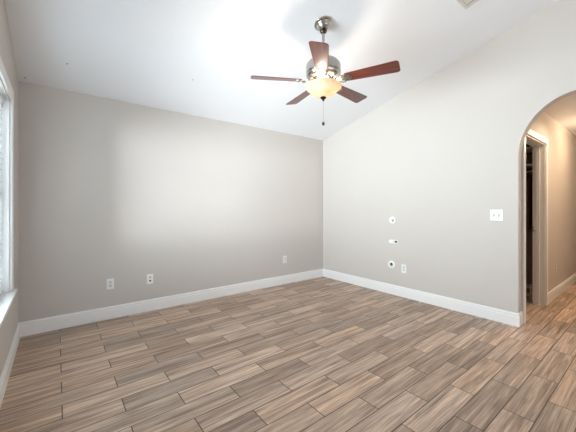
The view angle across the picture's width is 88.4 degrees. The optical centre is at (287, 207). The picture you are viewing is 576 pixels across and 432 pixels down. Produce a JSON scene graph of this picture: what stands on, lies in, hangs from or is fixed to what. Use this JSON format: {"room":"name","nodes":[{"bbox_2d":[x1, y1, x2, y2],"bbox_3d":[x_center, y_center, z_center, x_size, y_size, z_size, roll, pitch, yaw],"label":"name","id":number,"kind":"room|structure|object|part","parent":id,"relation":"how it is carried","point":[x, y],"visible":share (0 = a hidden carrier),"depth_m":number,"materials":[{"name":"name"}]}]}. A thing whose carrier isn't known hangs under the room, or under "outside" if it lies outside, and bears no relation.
{"room":"empty living room","nodes":[
{"label":"empty living room","id":0,"kind":"room"},
{"bbox_2d":[0,0,18,376],"bbox_3d":[-0.665,-0.523,0.246,0.170,3.518,6.407,0,0,-38],"label":"wall","id":1,"kind":"structure","parent":0,"point":[8,328],"depth_m":2.49,"materials":[{"name":"paint"}]},
{"bbox_2d":[0,56,17,327],"bbox_3d":[-1.667,-0.123,1.562,0.210,1.597,1.931,0,0,-38],"label":"window","id":2,"kind":"structure","parent":1,"relation":"in","point":[7,115],"depth_m":2.26,"materials":[{"name":"white paint"}]},
{"bbox_2d":[0,94,2,294],"bbox_3d":[-1.665,-0.088,1.564,0.056,1.467,1.671,0,0,-38],"label":"window blind","id":3,"kind":"object","parent":2,"relation":"attached to","point":[1,98],"visible":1,"depth_m":2.15,"materials":[{"name":"white plastic"}]},
{"bbox_3d":[-2.106,-0.071,2.128,0.056,1.405,0.004,0,0,-38],"label":"ladder cord","id":4,"kind":"part","parent":3,"relation":"part of","materials":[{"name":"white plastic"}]},
{"bbox_3d":[-1.609,-0.878,1.608,0.018,0.088,1.715,0,0,-38],"label":"head casing","id":5,"kind":"part","parent":2,"relation":"part of","materials":[{"name":"white paint"}]},
{"bbox_3d":[-2.164,-0.136,2.318,0.018,1.573,0.088,0,0,-38],"label":"casing","id":6,"kind":"part","parent":2,"relation":"part of","materials":[{"name":"white paint"}]},
{"bbox_2d":[0,323,19,407],"bbox_3d":[-0.592,1.167,0.303,0.014,0.138,6.407,0,0,-38],"label":"baseboard","id":7,"kind":"structure","parent":1,"relation":"attached to","point":[7,368],"depth_m":2.17,"materials":[{"name":"white paint"}]},
{"bbox_2d":[19,81,322,321],"bbox_3d":[-1.016,0.016,4.117,4.292,2.440,0.125,0,0,-38],"label":"wall","id":8,"kind":"structure","parent":0,"point":[125,192],"depth_m":3.52,"materials":[{"name":"paint"}]},
{"bbox_2d":[107,278,113,289],"bbox_3d":[-1.972,0.850,3.285,0.072,0.117,0.008,0,0,-38],"label":"wall outlet","id":9,"kind":"object","parent":8,"relation":"attached to","point":[110,282],"visible":1,"depth_m":3.29,"materials":[{"name":"white plastic"}]},
{"bbox_2d":[147,274,152,283],"bbox_3d":[-1.648,0.855,3.537,0.072,0.117,0.010,0,0,-38],"label":"jack plate","id":10,"kind":"object","parent":8,"relation":"attached to","point":[149,276],"visible":1,"depth_m":3.53,"materials":[{"name":"white plastic"}]},
{"bbox_2d":[19,269,322,336],"bbox_3d":[-0.967,1.167,4.067,4.057,0.138,0.014,0,0,-38],"label":"baseboard","id":11,"kind":"structure","parent":8,"relation":"attached to","point":[31,327],"depth_m":3.52,"materials":[{"name":"white paint"}]},
{"bbox_2d":[0,276,575,431],"bbox_3d":[2.895,1.296,2.965,9.187,0.120,6.907,0,0,-38],"label":"floor","id":12,"kind":"structure","parent":0,"point":[319,354],"depth_m":2.23,"materials":[{"name":"brown wood"}]},
{"bbox_2d":[526,284,532,301],"bbox_3d":[3.078,1.116,4.150,0.254,0.240,0.584,0,0,-38],"label":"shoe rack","id":13,"kind":"object","parent":12,"relation":"on","point":[531,285],"visible":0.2,"depth_m":3.89,"materials":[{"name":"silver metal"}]},
{"bbox_2d":[4,0,575,139],"bbox_3d":[2.892,-1.802,3.025,9.117,1.259,6.667,0,0,-38],"label":"ceiling","id":14,"kind":"structure","parent":0,"point":[200,58],"depth_m":2.87,"materials":[{"name":"white paint"}]},
{"bbox_2d":[251,16,399,125],"bbox_3d":[0.333,-1.212,2.711,1.244,0.946,1.262,0,0,-38],"label":"ceiling fan","id":15,"kind":"object","parent":14,"relation":"hanging from","point":[323,70],"visible":1,"depth_m":2.57,"materials":[{"name":"brown wood"}]},
{"bbox_3d":[-0.102,-1.136,2.617,0.452,0.006,0.144,0,13,-8],"label":"blade","id":16,"kind":"part","parent":15,"relation":"part of","materials":[{"name":"brown wood"}]},
{"bbox_3d":[0.131,-1.136,3.060,0.144,0.006,0.452,-14,6,-26],"label":"blade","id":17,"kind":"part","parent":15,"relation":"part of","materials":[{"name":"brown wood"}]},
{"bbox_3d":[0.248,-1.136,2.259,0.144,0.006,0.452,13,2,9],"label":"blade","id":18,"kind":"part","parent":15,"relation":"part of","materials":[{"name":"brown wood"}]},
{"bbox_3d":[0.320,-1.048,2.679,0.330,0.104,0.330,0,0,-38],"label":"lamp shade","id":19,"kind":"part","parent":15,"relation":"part of","materials":[{"name":"white glass"}]},
{"bbox_3d":[0.624,-1.136,2.976,0.452,0.006,0.144,0,-13,-44],"label":"blade","id":20,"kind":"part","parent":15,"relation":"part of","materials":[{"name":"brown wood"}]},
{"bbox_3d":[0.697,-1.136,2.481,0.452,0.006,0.144,0,-13,28],"label":"blade","id":21,"kind":"part","parent":15,"relation":"part of","materials":[{"name":"brown wood"}]},
{"bbox_2d":[457,0,478,8],"bbox_3d":[1.643,-1.891,2.509,0.318,0.103,0.377,0,0,-38],"label":"ceiling vent","id":22,"kind":"object","parent":14,"relation":"in","point":[466,4],"visible":1,"depth_m":2.68,"materials":[{"name":"silver metal"}]},
{"bbox_2d":[323,0,575,312],"bbox_3d":[2.643,-0.523,2.831,0.110,3.518,6.407,0,0,-38],"label":"wall","id":23,"kind":"structure","parent":0,"point":[445,152],"depth_m":3.59,"materials":[{"name":"paint"}]},
{"bbox_2d":[388,261,394,267],"bbox_3d":[1.476,0.814,4.227,0.009,0.110,0.110,0,0,-38],"label":"cable grommet","id":24,"kind":"object","parent":23,"relation":"attached to","point":[391,264],"visible":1,"depth_m":4.22,"materials":[{"name":"white plastic"}]},
{"bbox_2d":[389,217,395,223],"bbox_3d":[1.485,0.180,4.215,0.009,0.100,0.100,0,0,-38],"label":"cable grommet","id":25,"kind":"object","parent":23,"relation":"attached to","point":[392,220],"visible":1,"depth_m":4.21,"materials":[{"name":"white plastic"}]},
{"bbox_2d":[401,264,405,272],"bbox_3d":[1.595,0.844,4.075,0.008,0.117,0.072,0,0,-38],"label":"wall outlet","id":26,"kind":"object","parent":23,"relation":"attached to","point":[403,267],"visible":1,"depth_m":4.08,"materials":[{"name":"white plastic"}]},
{"bbox_2d":[323,269,519,326],"bbox_3d":[1.506,1.167,4.185,0.014,0.138,2.873,0,0,-38],"label":"baseboard","id":27,"kind":"structure","parent":23,"relation":"attached to","point":[499,315],"depth_m":3.73,"materials":[{"name":"white paint"}]},
{"bbox_2d":[490,210,502,220],"bbox_3d":[2.260,0.083,3.214,0.020,0.117,0.116,0,0,-38],"label":"light switch","id":28,"kind":"object","parent":23,"relation":"attached to","point":[494,214],"visible":1,"depth_m":3.21,"materials":[{"name":"white plastic"}]},
{"bbox_2d":[526,144,532,294],"bbox_3d":[3.256,0.018,4.522,0.100,2.435,0.984,0,0,-38],"label":"wall","id":29,"kind":"structure","parent":0,"point":[529,156],"depth_m":4.21,"materials":[{"name":"brown paint"}]},
{"bbox_2d":[526,146,532,152],"bbox_3d":[3.089,-0.789,4.330,0.400,0.020,0.880,0,0,-38],"label":"closet shelf","id":30,"kind":"object","parent":29,"relation":"attached to","point":[528,149],"visible":0.02,"depth_m":3.98,"materials":[{"name":"white paint"}]},
{"bbox_2d":[526,164,532,168],"bbox_3d":[3.089,-0.564,4.330,0.400,0.020,0.880,0,0,-38],"label":"closet shelf","id":31,"kind":"object","parent":29,"relation":"attached to","point":[528,166],"visible":0.02,"depth_m":4.01,"materials":[{"name":"white paint"}]},
{"bbox_2d":[521,112,575,310],"bbox_3d":[4.298,0.018,4.634,4.720,2.435,0.122,0,0,-38],"label":"wall","id":32,"kind":"structure","parent":0,"point":[561,142],"depth_m":4.23,"materials":[{"name":"paint"}]},
{"bbox_2d":[519,311,522,326],"bbox_3d":[2.429,1.167,3.092,0.124,0.138,0.014,0,0,-38],"label":"baseboard","id":33,"kind":"structure","parent":32,"relation":"attached to","point":[521,312],"depth_m":3.09,"materials":[{"name":"white paint"}]},
{"bbox_2d":[522,129,547,323],"bbox_3d":[2.852,0.186,3.499,1.024,2.100,0.150,0,0,-38],"label":"door frame","id":34,"kind":"structure","parent":32,"relation":"in","point":[539,143],"depth_m":3.73,"materials":[{"name":"white paint"}]},
{"bbox_3d":[2.515,0.186,3.151,0.064,2.100,0.018,0,0,-38],"label":"casing","id":35,"kind":"part","parent":34,"relation":"part of","materials":[{"name":"white paint"}]},
{"bbox_3d":[2.892,-0.830,3.446,0.892,0.068,0.018,0,0,-38],"label":"head casing","id":36,"kind":"part","parent":34,"relation":"part of","materials":[{"name":"white paint"}]},
{"bbox_3d":[3.270,0.186,3.741,0.068,2.100,0.018,0,0,-38],"label":"casing","id":37,"kind":"part","parent":34,"relation":"part of","materials":[{"name":"white paint"}]},
{"bbox_2d":[548,273,575,303],"bbox_3d":[4.748,1.167,4.899,3.684,0.138,0.014,0,0,-38],"label":"baseboard","id":38,"kind":"structure","parent":32,"relation":"attached to","point":[554,293],"depth_m":4.25,"materials":[{"name":"white paint"}]},
{"bbox_3d":[3.058,-0.484,4.304,0.028,0.028,0.883,0,0,-38],"label":"closet rod","id":39,"kind":"object","parent":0,"visible":0},
{"bbox_2d":[526,170,532,229],"bbox_3d":[3.292,-0.106,4.006,0.430,0.793,0.052,0,0,-38],"label":"garment","id":40,"kind":"object","parent":39,"relation":"hanging from","point":[529,183],"visible":0.77,"depth_m":3.90,"materials":[{"name":"brown fabric"}]}
]}

